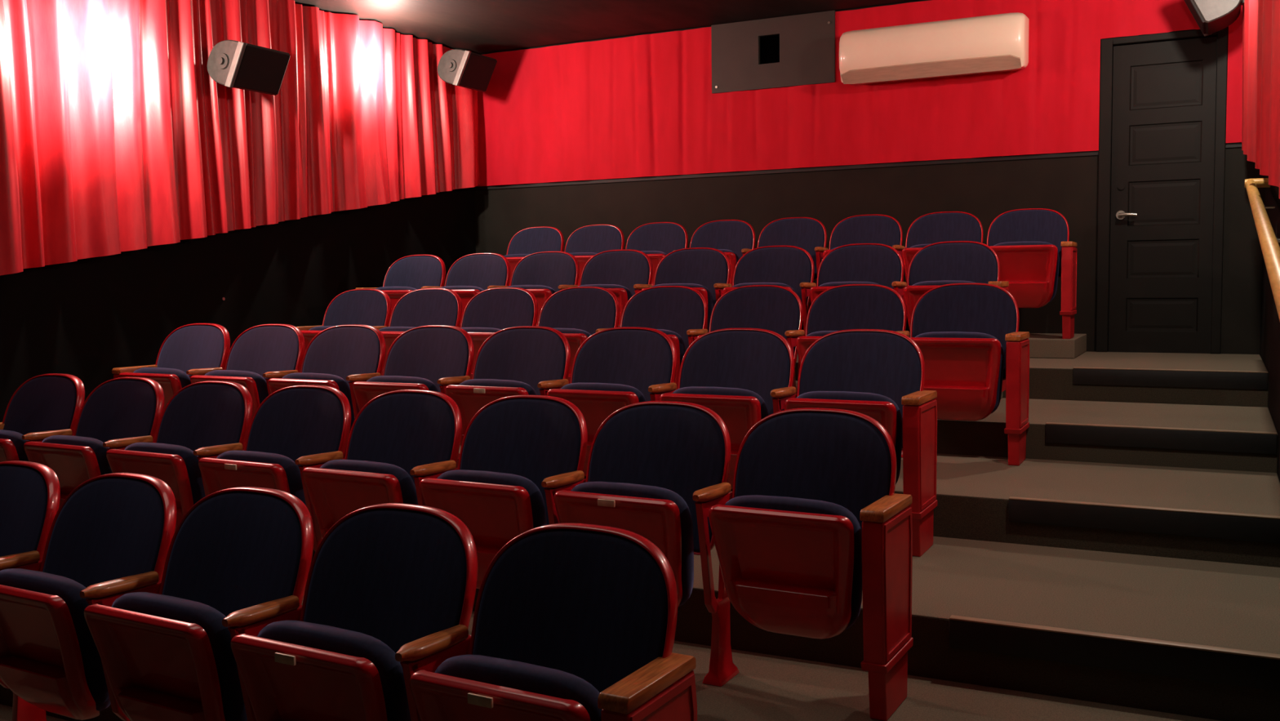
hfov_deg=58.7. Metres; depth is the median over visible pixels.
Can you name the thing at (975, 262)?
cushion
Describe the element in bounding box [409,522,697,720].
seat
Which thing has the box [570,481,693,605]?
seat cushion
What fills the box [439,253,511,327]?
seat
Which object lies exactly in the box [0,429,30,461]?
seat cushion
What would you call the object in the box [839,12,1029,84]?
air conditioner
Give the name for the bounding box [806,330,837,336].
seat cushion
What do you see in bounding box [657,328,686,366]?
seat cushion
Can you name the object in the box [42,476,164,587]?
cushion
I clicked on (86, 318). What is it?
wall
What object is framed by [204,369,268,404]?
seat cushion
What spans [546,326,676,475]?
seat
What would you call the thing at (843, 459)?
cushion
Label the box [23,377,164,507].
seat
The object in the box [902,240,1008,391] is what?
seat
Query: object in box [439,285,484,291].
seat cushion
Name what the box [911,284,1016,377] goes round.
cushion
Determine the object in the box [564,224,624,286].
seat
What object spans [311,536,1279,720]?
floor
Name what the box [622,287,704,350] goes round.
cushion
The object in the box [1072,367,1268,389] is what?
stair riser
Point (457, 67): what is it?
wall speaker
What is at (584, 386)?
seat cushion
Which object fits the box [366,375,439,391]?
seat cushion
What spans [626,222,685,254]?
cushion
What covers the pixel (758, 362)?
cushion
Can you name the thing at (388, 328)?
seat cushion
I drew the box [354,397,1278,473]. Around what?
floor
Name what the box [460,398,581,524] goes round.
cushion
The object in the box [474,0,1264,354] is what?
wall
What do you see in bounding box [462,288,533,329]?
cushion
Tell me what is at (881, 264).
cushion
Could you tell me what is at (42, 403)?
cushion
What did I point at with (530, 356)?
cushion
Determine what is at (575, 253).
seat cushion
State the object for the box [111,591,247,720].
seat cushion
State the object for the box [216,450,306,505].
seat cushion
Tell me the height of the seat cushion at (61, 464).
0.406 m
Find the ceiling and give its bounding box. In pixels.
[294,0,923,53]
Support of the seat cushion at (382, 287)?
on the seat at (408, 273)
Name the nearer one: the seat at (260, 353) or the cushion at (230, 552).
the cushion at (230, 552)
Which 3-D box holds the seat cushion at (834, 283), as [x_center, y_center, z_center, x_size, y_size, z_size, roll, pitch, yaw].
[1.223,-0.253,6.574,0.442,0.406,0.144,1,5,26]
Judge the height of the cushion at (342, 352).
0.443 m
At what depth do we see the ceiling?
8.46 m
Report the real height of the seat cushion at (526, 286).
0.406 m
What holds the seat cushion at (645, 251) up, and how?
on the seat at (656, 240)
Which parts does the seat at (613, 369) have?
seat, backrest, armrest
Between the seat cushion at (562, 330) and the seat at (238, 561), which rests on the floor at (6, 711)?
the seat at (238, 561)
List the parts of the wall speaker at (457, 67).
bracket knob, trim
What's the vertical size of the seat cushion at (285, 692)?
0.406 m
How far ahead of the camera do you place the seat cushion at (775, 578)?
3.29 m
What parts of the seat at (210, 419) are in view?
seat, backrest, armrest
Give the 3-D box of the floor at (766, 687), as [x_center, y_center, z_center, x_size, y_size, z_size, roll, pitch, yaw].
[-1.143,1.255,3.986,6.090,0.530,1.144,1,5,27]
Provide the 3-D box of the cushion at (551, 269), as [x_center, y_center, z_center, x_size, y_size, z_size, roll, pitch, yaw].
[-0.645,-0.505,7.663,0.495,0.443,0.197,1,5,26]
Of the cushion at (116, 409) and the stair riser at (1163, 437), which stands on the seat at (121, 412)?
the cushion at (116, 409)
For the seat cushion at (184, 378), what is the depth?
6.02 m
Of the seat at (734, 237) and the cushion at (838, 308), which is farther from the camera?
the seat at (734, 237)
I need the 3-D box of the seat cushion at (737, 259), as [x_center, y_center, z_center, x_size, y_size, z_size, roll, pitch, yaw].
[0.528,-0.604,8.270,0.442,0.406,0.144,1,5,26]
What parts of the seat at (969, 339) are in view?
seat, backrest, panel, armrest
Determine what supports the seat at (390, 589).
on the floor at (6, 711)
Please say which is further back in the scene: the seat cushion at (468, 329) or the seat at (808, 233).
the seat at (808, 233)
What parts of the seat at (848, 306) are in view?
seat, backrest, armrest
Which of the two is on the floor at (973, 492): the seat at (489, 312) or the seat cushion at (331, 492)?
the seat at (489, 312)
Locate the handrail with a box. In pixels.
[1244,177,1279,320]
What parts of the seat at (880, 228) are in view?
seat, backrest, armrest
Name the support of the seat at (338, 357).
on the floor at (1234, 606)
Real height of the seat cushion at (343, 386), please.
0.406 m
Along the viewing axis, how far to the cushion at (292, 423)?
4.54 m
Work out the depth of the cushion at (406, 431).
4.28 m
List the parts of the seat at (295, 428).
number plate, seat, backrest, armrest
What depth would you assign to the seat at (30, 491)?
3.54 m
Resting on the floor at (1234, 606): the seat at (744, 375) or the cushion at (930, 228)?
the seat at (744, 375)
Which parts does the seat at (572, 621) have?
number plate, seat, backrest, armrest, panel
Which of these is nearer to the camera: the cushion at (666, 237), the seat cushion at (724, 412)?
the seat cushion at (724, 412)
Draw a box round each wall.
[0,186,475,422]
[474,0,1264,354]
[1259,175,1279,481]
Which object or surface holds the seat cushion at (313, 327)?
on the seat at (370, 307)
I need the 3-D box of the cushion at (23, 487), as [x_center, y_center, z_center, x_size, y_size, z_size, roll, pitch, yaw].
[-2.036,0.564,3.607,0.495,0.443,0.197,2,5,29]
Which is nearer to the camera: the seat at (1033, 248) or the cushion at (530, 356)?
the cushion at (530, 356)
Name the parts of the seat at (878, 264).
seat, backrest, armrest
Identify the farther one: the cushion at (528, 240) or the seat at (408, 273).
the cushion at (528, 240)
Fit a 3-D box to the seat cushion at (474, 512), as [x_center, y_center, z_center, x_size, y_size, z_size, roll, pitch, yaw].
[-0.502,0.571,3.866,0.442,0.406,0.144,2,5,29]
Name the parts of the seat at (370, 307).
armrest, seat, backrest, armrest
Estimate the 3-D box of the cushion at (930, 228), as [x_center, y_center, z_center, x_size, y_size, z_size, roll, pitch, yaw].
[2.057,-0.780,7.697,0.495,0.443,0.197,1,5,26]
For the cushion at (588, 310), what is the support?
on the seat at (579, 313)
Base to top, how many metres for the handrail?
0.657 m
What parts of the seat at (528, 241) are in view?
seat, backrest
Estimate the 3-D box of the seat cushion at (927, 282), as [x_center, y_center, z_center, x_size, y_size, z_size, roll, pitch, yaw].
[1.709,-0.242,6.339,0.442,0.406,0.144,1,5,26]
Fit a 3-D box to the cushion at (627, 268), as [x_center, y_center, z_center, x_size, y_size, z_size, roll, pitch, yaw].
[-0.159,-0.495,7.428,0.495,0.443,0.197,1,5,26]
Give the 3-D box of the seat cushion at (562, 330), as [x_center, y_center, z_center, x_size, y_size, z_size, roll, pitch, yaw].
[-0.433,0.019,6.359,0.442,0.406,0.144,1,5,27]
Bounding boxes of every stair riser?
[949,614,1279,691]
[1008,496,1279,543]
[1045,422,1277,454]
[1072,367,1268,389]
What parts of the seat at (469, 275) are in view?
seat, backrest, armrest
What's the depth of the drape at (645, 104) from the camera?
8.58 m
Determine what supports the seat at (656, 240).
on the floor at (1042, 345)
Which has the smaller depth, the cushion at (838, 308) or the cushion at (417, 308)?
the cushion at (838, 308)
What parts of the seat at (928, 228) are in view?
seat, backrest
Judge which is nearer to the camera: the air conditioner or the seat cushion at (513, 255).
the air conditioner
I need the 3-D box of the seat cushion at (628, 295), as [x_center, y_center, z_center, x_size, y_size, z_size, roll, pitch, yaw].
[-0.235,-0.285,7.279,0.442,0.406,0.144,1,5,26]
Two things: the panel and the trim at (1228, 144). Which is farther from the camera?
the panel
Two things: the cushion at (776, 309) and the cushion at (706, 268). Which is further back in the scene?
the cushion at (706, 268)
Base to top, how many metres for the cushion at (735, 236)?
0.443 m
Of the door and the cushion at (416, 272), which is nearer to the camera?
the door
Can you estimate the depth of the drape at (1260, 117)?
4.97 m
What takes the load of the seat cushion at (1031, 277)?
on the seat at (1033, 248)
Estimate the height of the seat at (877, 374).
0.846 m
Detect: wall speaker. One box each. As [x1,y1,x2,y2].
[207,40,290,95]
[437,48,497,92]
[1184,0,1244,36]
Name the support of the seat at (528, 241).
on the floor at (1042, 345)
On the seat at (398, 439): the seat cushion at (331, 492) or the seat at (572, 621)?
the seat cushion at (331, 492)
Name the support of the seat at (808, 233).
on the floor at (1042, 345)
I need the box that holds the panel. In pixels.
[711,10,835,93]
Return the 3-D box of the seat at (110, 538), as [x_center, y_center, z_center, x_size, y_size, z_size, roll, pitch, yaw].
[-1.591,0.776,3.259,0.560,0.846,0.437,2,5,29]
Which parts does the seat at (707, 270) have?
seat, backrest, armrest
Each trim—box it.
[473,151,1098,190]
[1225,142,1241,147]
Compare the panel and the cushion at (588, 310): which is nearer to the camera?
the cushion at (588, 310)
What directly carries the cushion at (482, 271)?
on the seat at (469, 275)
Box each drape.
[0,0,479,275]
[475,0,1242,186]
[1241,0,1279,199]
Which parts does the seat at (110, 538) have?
seat, backrest, armrest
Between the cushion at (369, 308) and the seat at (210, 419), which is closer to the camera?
the seat at (210, 419)
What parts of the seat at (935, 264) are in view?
seat, backrest, armrest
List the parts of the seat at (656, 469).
number plate, seat, backrest, armrest, leg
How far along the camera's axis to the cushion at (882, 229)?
7.96 m
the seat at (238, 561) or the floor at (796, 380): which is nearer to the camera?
the seat at (238, 561)
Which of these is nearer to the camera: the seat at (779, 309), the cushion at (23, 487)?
the cushion at (23, 487)
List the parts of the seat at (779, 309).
backrest, armrest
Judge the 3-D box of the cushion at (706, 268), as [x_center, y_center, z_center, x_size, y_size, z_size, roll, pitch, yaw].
[0.327,-0.484,7.193,0.495,0.443,0.197,1,5,26]
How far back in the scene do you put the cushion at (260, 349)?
6.06 m
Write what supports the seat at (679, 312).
on the floor at (973, 492)
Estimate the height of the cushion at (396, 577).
0.443 m
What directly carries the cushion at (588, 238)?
on the seat at (584, 242)
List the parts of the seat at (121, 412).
seat, backrest, armrest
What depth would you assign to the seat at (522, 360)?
5.26 m
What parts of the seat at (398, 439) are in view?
seat, backrest, armrest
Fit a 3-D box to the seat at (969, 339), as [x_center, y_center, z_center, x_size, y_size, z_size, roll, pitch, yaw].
[1.559,0.054,5.458,0.564,0.846,0.437,1,5,27]
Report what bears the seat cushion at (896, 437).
on the seat at (877, 374)
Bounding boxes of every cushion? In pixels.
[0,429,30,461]
[0,464,47,556]
[0,568,111,711]
[3,375,76,435]
[41,435,112,475]
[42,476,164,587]
[75,379,155,448]
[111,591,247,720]
[124,442,205,504]
[133,367,191,387]
[156,324,224,375]
[156,383,244,456]
[162,491,302,616]
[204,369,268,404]
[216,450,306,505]
[226,325,298,381]
[246,387,343,466]
[257,620,411,720]
[282,372,354,432]
[302,326,380,388]
[303,508,466,653]
[308,325,333,330]
[320,459,417,504]
[324,290,386,326]
[346,392,454,485]
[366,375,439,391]
[375,286,417,290]
[378,326,416,331]
[384,255,442,289]
[384,327,468,392]
[391,289,457,327]
[434,654,601,720]
[436,469,546,528]
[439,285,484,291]
[446,253,506,290]
[458,378,537,395]
[460,327,501,332]
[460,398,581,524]
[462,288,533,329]
[472,528,667,692]
[474,328,565,395]
[503,253,529,257]
[506,284,555,294]
[507,227,561,254]
[511,252,576,292]
[539,288,616,335]
[554,328,591,337]
[560,382,646,402]
[565,225,622,253]
[569,252,597,255]
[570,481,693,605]
[572,328,672,401]
[578,284,632,301]
[581,250,649,295]
[588,404,724,551]
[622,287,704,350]
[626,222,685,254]
[640,250,666,255]
[651,283,713,332]
[654,248,728,306]
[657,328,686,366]
[671,386,768,419]
[680,330,790,415]
[690,220,753,258]
[711,286,799,354]
[717,248,739,263]
[724,494,862,629]
[732,282,795,293]
[733,247,811,304]
[734,411,891,529]
[796,391,902,484]
[799,331,920,447]
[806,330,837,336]
[807,285,903,334]
[817,244,901,288]
[818,281,879,286]
[830,215,900,249]
[906,213,981,248]
[908,242,997,285]
[909,244,929,248]
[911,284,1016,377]
[912,280,976,285]
[915,331,1004,413]
[988,209,1067,275]
[994,241,1059,302]
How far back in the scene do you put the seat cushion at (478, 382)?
5.07 m
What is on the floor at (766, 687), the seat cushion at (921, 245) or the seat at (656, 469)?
the seat at (656, 469)
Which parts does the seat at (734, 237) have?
backrest, seat, armrest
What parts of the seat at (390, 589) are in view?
number plate, seat, backrest, armrest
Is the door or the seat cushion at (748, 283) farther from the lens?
the door
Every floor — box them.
[0,597,1220,720]
[0,703,67,720]
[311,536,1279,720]
[343,445,1279,567]
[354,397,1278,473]
[795,351,1269,408]
[795,380,1002,398]
[908,332,1086,358]
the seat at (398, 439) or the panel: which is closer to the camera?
the seat at (398, 439)
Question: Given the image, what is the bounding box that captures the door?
[1095,26,1228,353]
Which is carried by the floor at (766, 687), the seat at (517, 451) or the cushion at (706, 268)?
the seat at (517, 451)
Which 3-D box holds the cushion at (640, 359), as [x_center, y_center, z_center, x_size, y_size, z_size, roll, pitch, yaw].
[-0.077,0.086,5.066,0.495,0.443,0.197,1,5,27]
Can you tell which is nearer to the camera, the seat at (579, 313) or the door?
the seat at (579, 313)
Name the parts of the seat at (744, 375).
seat, backrest, armrest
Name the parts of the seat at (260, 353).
seat, backrest, armrest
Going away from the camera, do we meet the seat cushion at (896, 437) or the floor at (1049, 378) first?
the seat cushion at (896, 437)
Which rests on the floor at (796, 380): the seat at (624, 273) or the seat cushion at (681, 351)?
the seat at (624, 273)
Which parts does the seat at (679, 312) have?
backrest, seat, armrest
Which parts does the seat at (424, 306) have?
seat, backrest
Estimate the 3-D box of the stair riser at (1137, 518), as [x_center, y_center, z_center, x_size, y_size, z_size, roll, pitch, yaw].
[1.893,0.599,4.288,0.965,0.095,0.036,1,5,27]
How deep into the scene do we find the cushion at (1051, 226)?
7.47 m
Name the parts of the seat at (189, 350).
panel, armrest, seat, backrest, armrest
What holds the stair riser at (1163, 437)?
attached to the floor at (986, 437)
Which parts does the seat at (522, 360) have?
number plate, seat, backrest, armrest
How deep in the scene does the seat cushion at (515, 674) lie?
2.33 m
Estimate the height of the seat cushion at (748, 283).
0.406 m
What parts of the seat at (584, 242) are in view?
seat, backrest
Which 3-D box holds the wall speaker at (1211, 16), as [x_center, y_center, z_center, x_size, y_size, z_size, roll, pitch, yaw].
[3.547,-2.164,6.919,0.460,0.293,0.440,1,5,27]
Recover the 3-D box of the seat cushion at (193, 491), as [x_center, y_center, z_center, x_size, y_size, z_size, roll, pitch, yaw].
[-1.924,0.533,4.641,0.442,0.406,0.144,2,5,29]
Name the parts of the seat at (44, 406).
armrest, seat, backrest, armrest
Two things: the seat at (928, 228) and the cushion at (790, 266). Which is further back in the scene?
the seat at (928, 228)
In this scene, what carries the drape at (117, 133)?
hanging from the wall at (86, 318)
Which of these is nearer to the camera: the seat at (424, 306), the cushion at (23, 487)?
the cushion at (23, 487)
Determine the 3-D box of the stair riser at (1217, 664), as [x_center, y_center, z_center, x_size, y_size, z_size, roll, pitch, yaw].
[1.393,0.851,3.313,0.965,0.095,0.036,1,5,27]
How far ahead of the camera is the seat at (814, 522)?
3.32 m
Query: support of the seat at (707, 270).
on the floor at (796, 380)
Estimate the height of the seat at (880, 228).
0.846 m
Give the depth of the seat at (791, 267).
6.95 m
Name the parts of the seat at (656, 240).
seat, backrest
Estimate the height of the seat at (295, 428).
0.846 m
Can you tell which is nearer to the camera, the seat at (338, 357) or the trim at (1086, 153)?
the seat at (338, 357)
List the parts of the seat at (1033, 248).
seat, backrest, panel, armrest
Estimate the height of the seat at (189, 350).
0.846 m
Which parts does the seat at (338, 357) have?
seat, backrest, armrest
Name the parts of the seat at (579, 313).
seat, backrest, armrest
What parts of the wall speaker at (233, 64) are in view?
bracket knob, trim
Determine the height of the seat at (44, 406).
0.846 m
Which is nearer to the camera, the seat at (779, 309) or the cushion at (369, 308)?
the seat at (779, 309)
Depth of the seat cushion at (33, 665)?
3.11 m
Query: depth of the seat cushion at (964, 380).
5.32 m
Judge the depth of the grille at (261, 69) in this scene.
7.18 m
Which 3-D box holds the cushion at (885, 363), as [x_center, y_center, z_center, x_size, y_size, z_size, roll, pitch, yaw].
[0.885,0.109,4.575,0.495,0.443,0.197,1,5,27]
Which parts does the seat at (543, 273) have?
seat, backrest, armrest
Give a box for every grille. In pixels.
[233,45,290,94]
[459,53,497,91]
[1184,0,1205,34]
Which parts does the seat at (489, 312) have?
seat, backrest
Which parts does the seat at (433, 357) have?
seat, backrest, armrest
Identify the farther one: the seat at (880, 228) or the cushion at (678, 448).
the seat at (880, 228)
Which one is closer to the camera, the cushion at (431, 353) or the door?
the cushion at (431, 353)
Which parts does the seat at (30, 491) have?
armrest, leg, backrest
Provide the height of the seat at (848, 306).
0.846 m
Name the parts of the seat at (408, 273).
armrest, seat, backrest, armrest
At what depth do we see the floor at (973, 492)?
4.58 m
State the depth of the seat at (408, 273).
8.12 m
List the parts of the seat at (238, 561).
seat, backrest, armrest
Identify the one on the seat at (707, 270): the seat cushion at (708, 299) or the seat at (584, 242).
the seat cushion at (708, 299)
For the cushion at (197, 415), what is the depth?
4.80 m
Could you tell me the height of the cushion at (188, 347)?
0.443 m
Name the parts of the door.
handle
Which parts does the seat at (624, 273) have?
backrest, seat, armrest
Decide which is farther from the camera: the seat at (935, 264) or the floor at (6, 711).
the seat at (935, 264)
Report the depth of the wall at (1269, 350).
5.79 m
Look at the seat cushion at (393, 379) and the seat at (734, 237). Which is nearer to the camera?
the seat cushion at (393, 379)
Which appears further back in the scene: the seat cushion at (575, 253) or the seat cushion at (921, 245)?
the seat cushion at (575, 253)
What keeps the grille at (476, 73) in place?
attached to the wall speaker at (457, 67)
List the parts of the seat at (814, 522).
seat, backrest, armrest, panel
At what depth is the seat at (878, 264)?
6.72 m
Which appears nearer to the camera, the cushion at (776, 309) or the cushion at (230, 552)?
the cushion at (230, 552)
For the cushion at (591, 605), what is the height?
0.443 m
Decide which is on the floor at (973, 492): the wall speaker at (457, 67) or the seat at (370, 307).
the seat at (370, 307)
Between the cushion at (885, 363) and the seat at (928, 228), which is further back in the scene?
the seat at (928, 228)
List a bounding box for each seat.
[0,373,84,462]
[0,460,60,720]
[0,472,176,720]
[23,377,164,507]
[84,486,313,720]
[106,380,253,531]
[111,323,230,408]
[190,323,304,418]
[198,384,351,551]
[230,502,477,720]
[267,324,386,455]
[296,288,391,355]
[302,389,462,537]
[352,324,474,467]
[355,254,445,326]
[378,288,462,375]
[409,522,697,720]
[419,395,587,588]
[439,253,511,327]
[444,325,570,446]
[460,287,537,379]
[503,226,564,286]
[506,251,579,325]
[537,286,619,383]
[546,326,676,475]
[553,400,739,686]
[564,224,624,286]
[578,248,653,327]
[620,285,708,389]
[625,222,688,286]
[641,247,731,332]
[658,328,796,488]
[688,219,755,287]
[696,284,804,393]
[707,407,913,720]
[722,245,816,336]
[756,217,828,280]
[783,328,937,556]
[795,284,909,457]
[809,243,906,302]
[822,213,905,281]
[901,211,984,283]
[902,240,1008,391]
[910,283,1029,466]
[986,208,1077,338]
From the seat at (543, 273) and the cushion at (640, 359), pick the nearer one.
the cushion at (640, 359)
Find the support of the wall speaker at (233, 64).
attached to the wall at (86, 318)
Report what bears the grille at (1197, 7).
attached to the wall speaker at (1211, 16)
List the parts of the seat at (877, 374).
seat, backrest, armrest, panel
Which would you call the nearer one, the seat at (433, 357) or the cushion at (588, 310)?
the seat at (433, 357)
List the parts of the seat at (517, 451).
seat, backrest, armrest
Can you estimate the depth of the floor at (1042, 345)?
7.23 m

